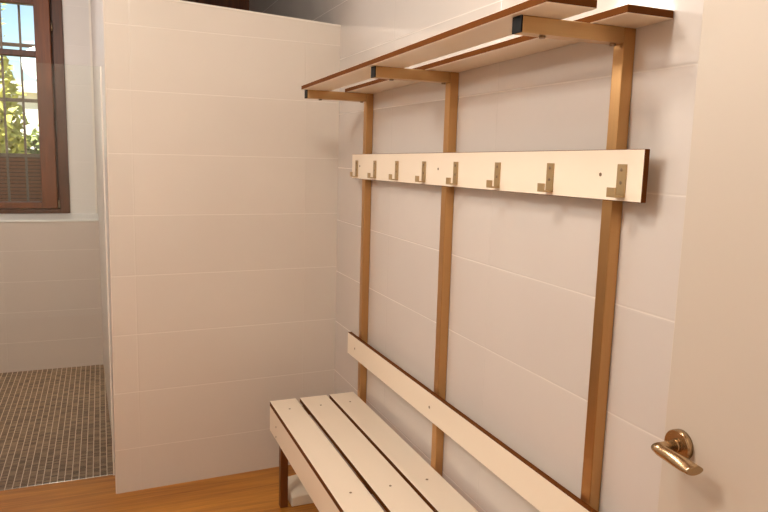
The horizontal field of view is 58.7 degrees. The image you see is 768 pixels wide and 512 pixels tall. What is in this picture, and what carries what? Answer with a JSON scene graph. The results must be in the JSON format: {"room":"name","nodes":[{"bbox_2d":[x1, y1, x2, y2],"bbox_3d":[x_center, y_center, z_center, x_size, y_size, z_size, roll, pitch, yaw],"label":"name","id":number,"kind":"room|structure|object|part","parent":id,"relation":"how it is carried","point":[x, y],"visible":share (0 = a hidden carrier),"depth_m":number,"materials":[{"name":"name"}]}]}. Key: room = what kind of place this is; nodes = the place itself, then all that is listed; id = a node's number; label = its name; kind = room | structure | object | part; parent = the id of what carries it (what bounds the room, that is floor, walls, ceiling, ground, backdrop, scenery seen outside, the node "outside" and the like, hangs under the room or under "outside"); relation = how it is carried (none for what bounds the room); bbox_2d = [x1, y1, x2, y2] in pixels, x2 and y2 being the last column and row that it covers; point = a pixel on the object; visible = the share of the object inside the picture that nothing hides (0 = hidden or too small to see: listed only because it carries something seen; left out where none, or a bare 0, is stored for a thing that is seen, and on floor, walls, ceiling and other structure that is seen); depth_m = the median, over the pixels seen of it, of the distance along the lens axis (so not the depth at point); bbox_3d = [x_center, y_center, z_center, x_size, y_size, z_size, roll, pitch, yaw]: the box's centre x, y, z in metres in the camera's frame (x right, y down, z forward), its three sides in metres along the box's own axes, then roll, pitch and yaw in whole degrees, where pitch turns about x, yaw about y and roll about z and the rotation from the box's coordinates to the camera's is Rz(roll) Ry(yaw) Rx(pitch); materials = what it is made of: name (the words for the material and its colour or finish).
{"room":"changing room","nodes":[
{"label":"changing room","id":0,"kind":"room"},
{"bbox_2d":[0,221,102,372],"bbox_3d":[-2.290,0.231,4.684,2.700,0.985,0.460,-2,9,-22],"label":"wall","id":1,"kind":"structure","parent":0,"point":[51,308],"depth_m":4.48,"materials":[{"name":"tile"}]},
{"bbox_2d":[0,213,98,221],"bbox_3d":[-2.682,-0.237,4.285,1.700,0.040,0.176,-2,9,-22],"label":"sill","id":2,"kind":"structure","parent":1,"relation":"on","point":[47,217],"depth_m":4.46,"materials":[{"name":"white stone"}]},
{"bbox_2d":[24,0,97,213],"bbox_3d":[-2.285,-1.076,4.567,2.700,1.635,0.300,-2,9,-22],"label":"wall","id":3,"kind":"structure","parent":0,"point":[76,35],"depth_m":4.52,"materials":[{"name":"paint"}]},
{"bbox_2d":[0,4,39,200],"bbox_3d":[-2.607,-1.040,4.485,0.940,1.620,0.020,-2,9,-22],"label":"window grille","id":4,"kind":"object","parent":3,"relation":"in","point":[20,44],"visible":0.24,"depth_m":4.55,"materials":[{"name":"metal"}]},
{"bbox_2d":[0,0,69,213],"bbox_3d":[-2.543,-1.057,4.323,0.957,1.576,0.094,-2,9,-22],"label":"window","id":5,"kind":"structure","parent":3,"relation":"in","point":[48,17],"depth_m":4.45,"materials":[{"name":"brown wood"}]},
{"bbox_2d":[88,0,97,212],"bbox_3d":[-1.940,-1.083,4.544,0.012,1.596,0.010,-2,9,-22],"label":"trim","id":6,"kind":"structure","parent":3,"relation":"attached to","point":[89,2],"depth_m":4.55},
{"bbox_2d":[182,0,248,10],"bbox_3d":[-1.390,-1.704,4.659,0.933,0.369,0.030,-2,9,-22],"label":"beam","id":7,"kind":"structure","parent":3,"relation":"attached to","point":[236,4],"depth_m":4.76,"materials":[{"name":"brown wood"}]},
{"bbox_2d":[91,0,114,459],"bbox_3d":[-1.526,-0.442,3.783,0.093,2.620,1.894,-2,9,-24],"label":"wall","id":8,"kind":"structure","parent":0,"point":[96,5],"depth_m":3.64,"materials":[{"name":"tile"}]},
{"bbox_2d":[103,0,116,493],"bbox_3d":[-1.151,-0.019,2.864,0.015,2.070,0.199,-2,9,-22],"label":"trim","id":9,"kind":"structure","parent":8,"relation":"attached to","point":[103,0],"depth_m":2.79,"materials":[{"name":"tile"}]},
{"bbox_2d":[0,364,318,511],"bbox_3d":[-1.313,1.131,2.409,2.920,0.080,5.520,-2,9,-22],"label":"floor","id":10,"kind":"structure","parent":0,"point":[55,426],"depth_m":3.17,"materials":[{"name":"brown stone"}]},
{"bbox_2d":[0,60,114,490],"bbox_3d":[-1.665,0.118,2.774,1.010,1.797,0.016,-2,9,-22],"label":"screen","id":11,"kind":"object","parent":10,"relation":"on","point":[8,60],"visible":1,"depth_m":2.95,"materials":[{"name":"clear glass"}]},
{"bbox_2d":[288,474,313,506],"bbox_3d":[-0.327,1.002,2.974,0.205,0.064,0.190,-2,9,-22],"label":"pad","id":12,"kind":"object","parent":10,"relation":"on","point":[298,495],"visible":0.27,"depth_m":2.88,"materials":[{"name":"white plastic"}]},
{"bbox_2d":[270,0,673,511],"bbox_3d":[0.024,0.289,2.091,0.396,1.749,1.657,-2,9,-22],"label":"bench","id":13,"kind":"object","parent":10,"relation":"on","point":[385,466],"visible":1,"depth_m":1.97,"materials":[{"name":"white wood"}]},
{"bbox_3d":[-0.416,0.844,2.831,0.032,0.412,0.031,-2,9,-22],"label":"leg","id":14,"kind":"part","parent":13,"relation":"part of","materials":[{"name":"brown wood"}]},
{"bbox_3d":[-0.185,-0.622,2.654,0.239,0.032,0.031,-2,9,-22],"label":"shelf arm","id":15,"kind":"part","parent":13,"relation":"part of","materials":[{"name":"brown wood"}]},
{"bbox_3d":[-0.083,0.201,2.827,0.029,1.704,0.031,-2,9,-22],"label":"post","id":16,"kind":"part","parent":13,"relation":"part of","materials":[{"name":"brown wood"}]},
{"bbox_3d":[0.082,-0.533,2.012,0.239,0.032,0.031,-2,9,-22],"label":"shelf arm","id":17,"kind":"part","parent":13,"relation":"part of","materials":[{"name":"brown wood"}]},
{"bbox_3d":[0.184,0.296,2.186,0.029,1.717,0.031,-2,9,-22],"label":"post","id":18,"kind":"part","parent":13,"relation":"part of","materials":[{"name":"brown wood"}]},
{"bbox_3d":[0.189,-0.264,2.072,0.013,0.123,1.656,-2,9,-22],"label":"hook rail","id":19,"kind":"part","parent":13,"relation":"part of","materials":[{"name":"beige laminate"}]},
{"bbox_3d":[0.364,-0.440,1.334,0.239,0.032,0.031,-2,9,-22],"label":"shelf arm","id":20,"kind":"part","parent":13,"relation":"part of","materials":[{"name":"brown wood"}]},
{"bbox_3d":[0.466,0.396,1.508,0.029,1.731,0.031,-2,9,-22],"label":"post","id":21,"kind":"part","parent":13,"relation":"part of","materials":[{"name":"brown wood"}]},
{"bbox_2d":[104,0,339,493],"bbox_3d":[-0.699,-0.032,3.050,0.985,2.066,0.196,-2,9,-22],"label":"wall partition","id":22,"kind":"structure","parent":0,"point":[223,175],"depth_m":2.95,"materials":[{"name":"tile"}]},
{"bbox_2d":[170,0,340,26],"bbox_3d":[-0.666,-1.036,2.904,0.974,0.045,0.202,-2,9,-22],"label":"trim","id":23,"kind":"structure","parent":22,"relation":"attached to","point":[170,0],"depth_m":2.87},
{"bbox_2d":[249,0,703,511],"bbox_3d":[0.008,-0.251,2.768,0.120,2.620,5.570,-2,9,-22],"label":"wall","id":24,"kind":"structure","parent":0,"point":[523,278],"depth_m":1.80,"materials":[{"name":"tile"}]},
{"bbox_2d":[651,0,767,511],"bbox_3d":[0.665,0.346,0.795,0.150,2.032,0.854,-2,9,-22],"label":"door","id":25,"kind":"structure","parent":24,"relation":"in","point":[713,451],"depth_m":1.05,"materials":[{"name":"beige paint"}]},
{"bbox_3d":[0.479,0.325,1.105,0.044,0.028,0.085,-2,9,-22],"label":"lever","id":26,"kind":"part","parent":25,"relation":"part of","materials":[{"name":"brown metal"}]},
{"label":"outside","id":27,"kind":"structure","parent":0,"visible":0},
{"bbox_3d":[-6.570,-0.988,15.911,26.000,0.099,23.640,-2,9,-22],"label":"ground","id":28,"kind":"structure","parent":27,"visible":0},
{"bbox_2d":[0,55,31,153],"bbox_3d":[-4.645,-1.243,8.044,0.969,2.836,1.249,-2,9,-22],"label":"shrub","id":29,"kind":"object","parent":28,"relation":"on","point":[15,138],"visible":0.44,"depth_m":7.98,"materials":[{"name":"green plant"}]},
{"bbox_2d":[0,80,38,149],"bbox_3d":[-9.067,-2.822,16.573,10.600,3.200,4.600,-2,9,-22],"label":"house","id":30,"kind":"structure","parent":28,"relation":"on","point":[30,88],"depth_m":14.91,"materials":[{"name":"white paint"}]},
{"bbox_2d":[0,157,41,200],"bbox_3d":[-3.472,-0.063,5.037,2.600,1.400,0.070,-2,9,-22],"label":"screen","id":31,"kind":"object","parent":28,"relation":"on","point":[17,173],"visible":0.02,"depth_m":5.21,"materials":[{"name":"brown wood"}]},
{"bbox_2d":[21,124,39,153],"bbox_3d":[-4.666,-0.896,9.283,0.904,1.789,1.042,-2,9,-22],"label":"shrub","id":32,"kind":"object","parent":28,"relation":"on","point":[33,141],"visible":0.06,"depth_m":9.15,"materials":[{"name":"green plant"}]}
]}

